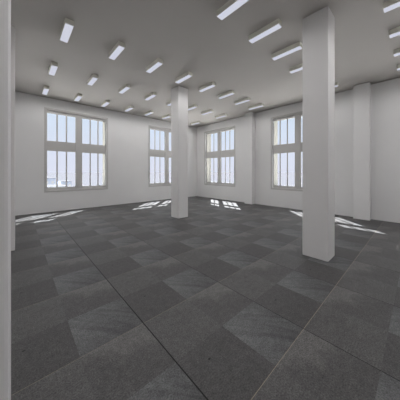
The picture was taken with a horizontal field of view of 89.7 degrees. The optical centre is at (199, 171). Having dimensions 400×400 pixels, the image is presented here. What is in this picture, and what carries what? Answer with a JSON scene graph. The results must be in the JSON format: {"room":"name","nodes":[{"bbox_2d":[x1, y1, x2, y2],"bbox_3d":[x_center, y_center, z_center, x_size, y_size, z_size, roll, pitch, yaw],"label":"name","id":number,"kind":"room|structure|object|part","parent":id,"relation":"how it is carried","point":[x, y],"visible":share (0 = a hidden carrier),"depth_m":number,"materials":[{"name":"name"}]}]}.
{"room":"empty office space","nodes":[
{"label":"empty office space","id":0,"kind":"room"},
{"bbox_2d":[15,91,196,215],"bbox_3d":[-5.315,-0.652,8.140,13.490,4.304,0.430,0,0,-42],"label":"wall","id":1,"kind":"structure","parent":0,"point":[128,134],"depth_m":8.56,"materials":[{"name":"paint"}]},
{"bbox_2d":[44,107,107,192],"bbox_3d":[-5.092,-0.818,8.370,2.255,3.165,0.492,0,0,-42],"label":"window","id":2,"kind":"structure","parent":1,"relation":"in","point":[77,147],"depth_m":8.18,"materials":[{"name":"paint"}]},
{"bbox_3d":[-5.399,-0.991,7.849,0.916,0.378,0.017,0,0,-42],"label":"transom panel","id":3,"kind":"part","parent":2,"relation":"part of","materials":[{"name":"paint"}]},
{"bbox_3d":[-4.965,-0.825,8.229,0.238,2.820,0.042,0,0,-42],"label":"post","id":4,"kind":"part","parent":2,"relation":"part of","materials":[{"name":"paint"}]},
{"bbox_3d":[-4.546,-0.991,8.628,0.918,0.378,0.017,0,0,-42],"label":"transom panel","id":5,"kind":"part","parent":2,"relation":"part of","materials":[{"name":"paint"}]},
{"bbox_2d":[149,125,170,186],"bbox_3d":[-1.961,-0.818,11.229,2.255,3.165,0.492,0,0,-42],"label":"window","id":6,"kind":"structure","parent":1,"relation":"in","point":[166,153],"depth_m":10.82,"materials":[{"name":"paint"}]},
{"bbox_3d":[-2.268,-0.991,10.708,0.916,0.378,0.017,0,0,-42],"label":"transom panel","id":7,"kind":"part","parent":6,"relation":"part of","materials":[{"name":"paint"}]},
{"bbox_3d":[-1.834,-0.825,11.088,0.238,2.820,0.042,0,0,-42],"label":"post","id":8,"kind":"part","parent":6,"relation":"part of","materials":[{"name":"paint"}]},
{"bbox_2d":[11,196,399,399],"bbox_3d":[-0.938,1.625,3.667,13.920,0.250,12.940,0,0,-42],"label":"floor","id":9,"kind":"structure","parent":0,"point":[223,300],"depth_m":2.24,"materials":[{"name":"carpet"}]},
{"bbox_2d":[0,0,10,399],"bbox_3d":[-0.985,-0.652,0.766,0.379,4.304,0.400,0,0,-42],"label":"column","id":10,"kind":"structure","parent":9,"relation":"on","point":[5,5],"depth_m":0.74,"materials":[{"name":"paint"}]},
{"bbox_2d":[11,26,14,250],"bbox_3d":[-3.811,-0.652,3.860,0.379,4.304,0.400,0,0,-42],"label":"column","id":11,"kind":"structure","parent":9,"relation":"on","point":[12,27],"depth_m":3.82,"materials":[{"name":"paint"}]},
{"bbox_2d":[171,86,187,218],"bbox_3d":[-0.686,-0.652,6.734,0.400,4.304,0.410,0,0,-42],"label":"column","id":12,"kind":"structure","parent":9,"relation":"on","point":[179,95],"depth_m":6.59,"materials":[{"name":"paint"}]},
{"bbox_2d":[245,112,254,203],"bbox_3d":[2.364,-0.652,9.530,0.274,4.304,0.415,0,0,-42],"label":"pilaster","id":13,"kind":"object","parent":9,"relation":"on","point":[249,117],"visible":0.98,"depth_m":9.38,"materials":[{"name":"paint"}]},
{"bbox_2d":[303,6,334,261],"bbox_3d":[2.137,-0.652,3.625,0.385,4.304,0.410,0,0,-42],"label":"column","id":14,"kind":"structure","parent":9,"relation":"on","point":[318,27],"depth_m":3.47,"materials":[{"name":"paint"}]},
{"bbox_2d":[353,82,370,220],"bbox_3d":[5.189,-0.652,6.436,0.274,4.304,0.415,0,0,-42],"label":"pilaster","id":15,"kind":"object","parent":9,"relation":"on","point":[361,92],"visible":1,"depth_m":6.32,"materials":[{"name":"paint"}]},
{"bbox_2d":[11,0,399,126],"bbox_3d":[-0.938,-2.954,3.667,13.920,0.300,12.940,0,0,-42],"label":"ceiling","id":16,"kind":"structure","parent":0,"point":[187,35],"depth_m":4.67,"materials":[{"name":"paint"}]},
{"bbox_2d":[42,85,48,94],"bbox_3d":[-5.214,-2.752,6.777,0.140,0.104,0.650,0,0,-42],"label":"ceiling light","id":17,"kind":"object","parent":16,"relation":"attached to","point":[45,89],"visible":1,"depth_m":6.66,"materials":[{"name":"white plastic"}]},
{"bbox_2d":[48,61,57,75],"bbox_3d":[-3.926,-2.752,5.366,0.140,0.104,0.650,0,0,-42],"label":"ceiling light","id":18,"kind":"object","parent":16,"relation":"attached to","point":[53,67],"visible":1,"depth_m":5.24,"materials":[{"name":"white plastic"}]},
{"bbox_2d":[49,65,57,75],"bbox_3d":[-3.926,-2.702,5.366,0.128,0.004,0.638,0,0,-42],"label":"diffuser","id":19,"kind":"object","parent":18,"relation":"attached to","point":[53,68],"depth_m":5.32,"materials":[{"name":"white plastic"}]},
{"bbox_2d":[59,17,73,42],"bbox_3d":[-2.611,-2.752,3.926,0.140,0.104,0.650,0,0,-42],"label":"ceiling light","id":20,"kind":"object","parent":16,"relation":"attached to","point":[68,25],"visible":1,"depth_m":3.83,"materials":[{"name":"white plastic"}]},
{"bbox_2d":[74,93,81,100],"bbox_3d":[-4.507,-2.752,7.423,0.140,0.104,0.650,0,0,-42],"label":"ceiling light","id":21,"kind":"object","parent":16,"relation":"attached to","point":[78,96],"visible":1,"depth_m":7.29,"materials":[{"name":"white plastic"}]},
{"bbox_2d":[87,74,97,85],"bbox_3d":[-3.219,-2.752,6.012,0.140,0.104,0.650,0,0,-42],"label":"ceiling light","id":22,"kind":"object","parent":16,"relation":"attached to","point":[94,77],"visible":1,"depth_m":5.93,"materials":[{"name":"white plastic"}]},
{"bbox_2d":[87,77,96,85],"bbox_3d":[-3.219,-2.702,6.012,0.128,0.004,0.638,0,0,-42],"label":"diffuser","id":23,"kind":"object","parent":22,"relation":"attached to","point":[92,80],"depth_m":5.99,"materials":[{"name":"white plastic"}]},
{"bbox_2d":[101,100,109,106],"bbox_3d":[-3.799,-2.752,8.069,0.140,0.104,0.650,0,0,-42],"label":"ceiling light","id":24,"kind":"object","parent":16,"relation":"attached to","point":[106,102],"visible":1,"depth_m":7.94,"materials":[{"name":"white plastic"}]},
{"bbox_2d":[108,41,124,59],"bbox_3d":[-1.903,-2.752,4.572,0.140,0.104,0.650,0,0,-42],"label":"ceiling light","id":25,"kind":"object","parent":16,"relation":"attached to","point":[119,47],"visible":1,"depth_m":4.50,"materials":[{"name":"white plastic"}]},
{"bbox_2d":[109,46,123,59],"bbox_3d":[-1.903,-2.702,4.572,0.128,0.004,0.638,0,0,-42],"label":"diffuser","id":26,"kind":"object","parent":25,"relation":"attached to","point":[117,50],"depth_m":4.54,"materials":[{"name":"white plastic"}]},
{"bbox_2d":[118,84,129,93],"bbox_3d":[-2.511,-2.752,6.658,0.140,0.104,0.650,0,0,-42],"label":"ceiling light","id":27,"kind":"object","parent":16,"relation":"attached to","point":[125,87],"visible":1,"depth_m":6.58,"materials":[{"name":"white plastic"}]},
{"bbox_2d":[119,87,129,93],"bbox_3d":[-2.511,-2.702,6.658,0.128,0.004,0.638,0,0,-42],"label":"diffuser","id":28,"kind":"object","parent":27,"relation":"attached to","point":[124,89],"depth_m":6.66,"materials":[{"name":"white plastic"}]},
{"bbox_2d":[124,105,132,111],"bbox_3d":[-3.092,-2.752,8.715,0.140,0.104,0.650,0,0,-42],"label":"ceiling light","id":29,"kind":"object","parent":16,"relation":"attached to","point":[130,107],"visible":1,"depth_m":8.64,"materials":[{"name":"white plastic"}]},
{"bbox_2d":[144,110,153,115],"bbox_3d":[-2.384,-2.752,9.361,0.140,0.104,0.650,0,0,-42],"label":"ceiling light","id":30,"kind":"object","parent":16,"relation":"attached to","point":[150,111],"visible":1,"depth_m":9.27,"materials":[{"name":"white plastic"}]},
{"bbox_2d":[144,92,156,99],"bbox_3d":[-1.804,-2.752,7.304,0.140,0.104,0.650,0,0,-42],"label":"ceiling light","id":31,"kind":"object","parent":16,"relation":"attached to","point":[153,94],"visible":1,"depth_m":7.21,"materials":[{"name":"white plastic"}]},
{"bbox_2d":[146,58,162,72],"bbox_3d":[-1.196,-2.752,5.219,0.140,0.104,0.650,0,0,-42],"label":"ceiling light","id":32,"kind":"object","parent":16,"relation":"attached to","point":[158,62],"visible":1,"depth_m":5.14,"materials":[{"name":"white plastic"}]},
{"bbox_2d":[146,62,161,72],"bbox_3d":[-1.196,-2.702,5.219,0.128,0.004,0.638,0,0,-42],"label":"diffuser","id":33,"kind":"object","parent":32,"relation":"attached to","point":[154,66],"depth_m":5.19,"materials":[{"name":"white plastic"}]},
{"bbox_2d":[175,71,191,83],"bbox_3d":[-0.489,-2.752,5.865,0.140,0.104,0.650,0,0,-42],"label":"ceiling light","id":34,"kind":"object","parent":16,"relation":"attached to","point":[188,74],"visible":1,"depth_m":5.80,"materials":[{"name":"white plastic"}]},
{"bbox_2d":[175,75,191,83],"bbox_3d":[-0.489,-2.702,5.865,0.128,0.004,0.638,0,0,-42],"label":"diffuser","id":35,"kind":"object","parent":34,"relation":"attached to","point":[181,79],"depth_m":5.85,"materials":[{"name":"white plastic"}]},
{"bbox_2d":[188,104,196,109],"bbox_3d":[-0.389,-2.752,8.597,0.140,0.104,0.650,0,0,-42],"label":"ceiling light","id":36,"kind":"object","parent":16,"relation":"attached to","point":[194,105],"visible":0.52,"depth_m":8.44,"materials":[{"name":"white plastic"}]},
{"bbox_2d":[198,82,215,91],"bbox_3d":[0.219,-2.752,6.511,0.140,0.104,0.650,0,0,-42],"label":"ceiling light","id":37,"kind":"object","parent":16,"relation":"attached to","point":[211,84],"visible":1,"depth_m":6.42,"materials":[{"name":"white plastic"}]},
{"bbox_2d":[200,85,213,91],"bbox_3d":[0.219,-2.702,6.511,0.128,0.004,0.638,0,0,-42],"label":"diffuser","id":38,"kind":"object","parent":37,"relation":"attached to","point":[202,89],"depth_m":6.50,"materials":[{"name":"white plastic"}]},
{"bbox_2d":[201,109,212,114],"bbox_3d":[0.318,-2.752,9.243,0.140,0.104,0.650,0,0,-42],"label":"ceiling light","id":39,"kind":"object","parent":16,"relation":"attached to","point":[210,110],"visible":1,"depth_m":9.16,"materials":[{"name":"white plastic"}]},
{"bbox_2d":[215,113,226,118],"bbox_3d":[1.026,-2.752,9.889,0.140,0.104,0.650,0,0,-42],"label":"ceiling light","id":40,"kind":"object","parent":16,"relation":"attached to","point":[224,114],"visible":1,"depth_m":9.79,"materials":[{"name":"white plastic"}]},
{"bbox_2d":[218,90,233,98],"bbox_3d":[0.926,-2.752,7.157,0.140,0.104,0.650,0,0,-42],"label":"ceiling light","id":41,"kind":"object","parent":16,"relation":"attached to","point":[226,94],"visible":1,"depth_m":7.09,"materials":[{"name":"white plastic"}]},
{"bbox_2d":[217,0,248,19],"bbox_3d":[0.557,-2.752,3.299,0.140,0.104,0.650,0,0,-42],"label":"ceiling light","id":42,"kind":"object","parent":16,"relation":"attached to","point":[230,6],"visible":1,"depth_m":3.34,"materials":[{"name":"white plastic"}]},
{"bbox_2d":[234,97,249,104],"bbox_3d":[1.633,-2.752,7.803,0.140,0.104,0.650,0,0,-42],"label":"ceiling light","id":43,"kind":"object","parent":16,"relation":"attached to","point":[247,98],"visible":1,"depth_m":7.74,"materials":[{"name":"white plastic"}]},
{"bbox_2d":[248,103,263,109],"bbox_3d":[2.341,-2.752,8.449,0.140,0.104,0.650,0,0,-42],"label":"ceiling light","id":44,"kind":"object","parent":16,"relation":"attached to","point":[260,104],"visible":1,"depth_m":8.39,"materials":[{"name":"white plastic"}]},
{"bbox_2d":[248,18,281,42],"bbox_3d":[1.265,-2.752,3.945,0.140,0.104,0.650,0,0,-42],"label":"ceiling light","id":45,"kind":"object","parent":16,"relation":"attached to","point":[275,25],"visible":1,"depth_m":3.89,"materials":[{"name":"white plastic"}]},
{"bbox_2d":[272,41,301,60],"bbox_3d":[1.972,-2.752,4.591,0.140,0.104,0.650,0,0,-42],"label":"ceiling light","id":46,"kind":"object","parent":16,"relation":"attached to","point":[297,46],"visible":1,"depth_m":4.54,"materials":[{"name":"white plastic"}]},
{"bbox_2d":[289,63,302,73],"bbox_3d":[2.679,-2.752,5.237,0.140,0.104,0.650,0,0,-42],"label":"ceiling light","id":47,"kind":"object","parent":16,"relation":"attached to","point":[299,67],"visible":0.52,"depth_m":5.31,"materials":[{"name":"white plastic"}]},
{"bbox_2d":[290,67,302,73],"bbox_3d":[2.679,-2.702,5.237,0.128,0.004,0.638,0,0,-42],"label":"diffuser","id":48,"kind":"object","parent":47,"relation":"attached to","point":[296,69],"depth_m":5.34,"materials":[{"name":"white plastic"}]},
{"bbox_2d":[383,0,399,12],"bbox_3d":[3.300,-2.752,3.136,0.140,0.104,0.650,0,0,-42],"label":"ceiling light","id":49,"kind":"object","parent":16,"relation":"attached to","point":[389,5],"visible":1,"depth_m":3.28,"materials":[{"name":"white plastic"}]},
{"bbox_2d":[389,26,399,37],"bbox_3d":[4.008,-2.752,3.782,0.140,0.104,0.650,0,0,-42],"label":"ceiling light","id":50,"kind":"object","parent":16,"relation":"attached to","point":[394,32],"visible":1,"depth_m":3.94,"materials":[{"name":"white plastic"}]},
{"bbox_2d":[389,32,399,37],"bbox_3d":[4.008,-2.702,3.782,0.128,0.004,0.638,0,0,-42],"label":"diffuser","id":51,"kind":"object","parent":50,"relation":"attached to","point":[392,34],"depth_m":3.95,"materials":[{"name":"white plastic"}]},
{"bbox_2d":[393,48,399,56],"bbox_3d":[4.715,-2.752,4.428,0.140,0.104,0.650,0,0,-42],"label":"ceiling light","id":52,"kind":"object","parent":16,"relation":"attached to","point":[396,52],"visible":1,"depth_m":4.59,"materials":[{"name":"white plastic"}]},
{"bbox_2d":[197,78,399,222],"bbox_3d":[4.042,-0.652,8.215,0.430,4.304,12.940,0,0,-42],"label":"wall","id":53,"kind":"structure","parent":0,"point":[385,96],"depth_m":6.94,"materials":[{"name":"paint"}]},
{"bbox_2d":[204,125,234,186],"bbox_3d":[1.217,-0.818,11.337,0.492,3.165,2.290,0,0,-42],"label":"window","id":54,"kind":"structure","parent":53,"relation":"in","point":[225,153],"depth_m":11.22,"materials":[{"name":"paint"}]},
{"bbox_3d":[0.692,-0.991,11.649,0.017,0.378,0.935,0,0,-42],"label":"transom panel","id":55,"kind":"part","parent":54,"relation":"part of","materials":[{"name":"paint"}]},
{"bbox_3d":[1.078,-0.825,11.208,0.042,2.820,0.238,0,0,-42],"label":"post","id":56,"kind":"part","parent":54,"relation":"part of","materials":[{"name":"paint"}]},
{"bbox_3d":[1.482,-0.991,10.784,0.017,0.378,0.933,0,0,-42],"label":"transom panel","id":57,"kind":"part","parent":54,"relation":"part of","materials":[{"name":"paint"}]},
{"bbox_2d":[271,111,302,190],"bbox_3d":[4.077,-0.818,8.206,0.492,3.165,2.290,0,0,-42],"label":"window","id":58,"kind":"structure","parent":53,"relation":"in","point":[297,147],"depth_m":8.39,"materials":[{"name":"paint"}]},
{"bbox_3d":[3.560,-0.108,8.527,0.006,1.387,0.935,0,0,-42],"label":"glass pane","id":59,"kind":"part","parent":58,"relation":"part of","materials":[{"name":"clear glass"}]},
{"bbox_3d":[3.551,-0.991,8.518,0.017,0.378,0.935,0,0,-42],"label":"transom panel","id":60,"kind":"part","parent":58,"relation":"part of","materials":[{"name":"paint"}]},
{"bbox_3d":[3.937,-0.825,8.077,0.042,2.820,0.238,0,0,-42],"label":"post","id":61,"kind":"part","parent":58,"relation":"part of","materials":[{"name":"paint"}]},
{"label":"outside","id":62,"kind":"structure","parent":0,"visible":0},
{"bbox_2d":[47,172,302,186],"bbox_3d":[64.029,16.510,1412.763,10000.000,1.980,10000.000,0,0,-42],"label":"ground","id":63,"kind":"structure","parent":62,"point":[214,175],"depth_m":479.77,"materials":[{"name":"white"}]},
{"bbox_2d":[47,178,55,184],"bbox_3d":[-93.242,9.550,121.372,8.600,11.900,15.600,0,0,-42],"label":"building","id":64,"kind":"structure","parent":63,"relation":"on","point":[49,180],"depth_m":117.20,"materials":[{"name":"paint"}]},
{"bbox_2d":[47,184,67,187],"bbox_3d":[-54.047,10.200,72.525,8.600,10.600,16.600,0,0,-42],"label":"building","id":65,"kind":"structure","parent":63,"relation":"on","point":[48,185],"depth_m":72.93,"materials":[{"name":"paint"}]},
{"bbox_2d":[58,180,70,186],"bbox_3d":[-86.412,10.600,127.610,6.100,9.800,15.600,0,0,-42],"label":"building","id":66,"kind":"structure","parent":63,"relation":"on","point":[59,182],"depth_m":122.55,"materials":[{"name":"paint"}]}
]}

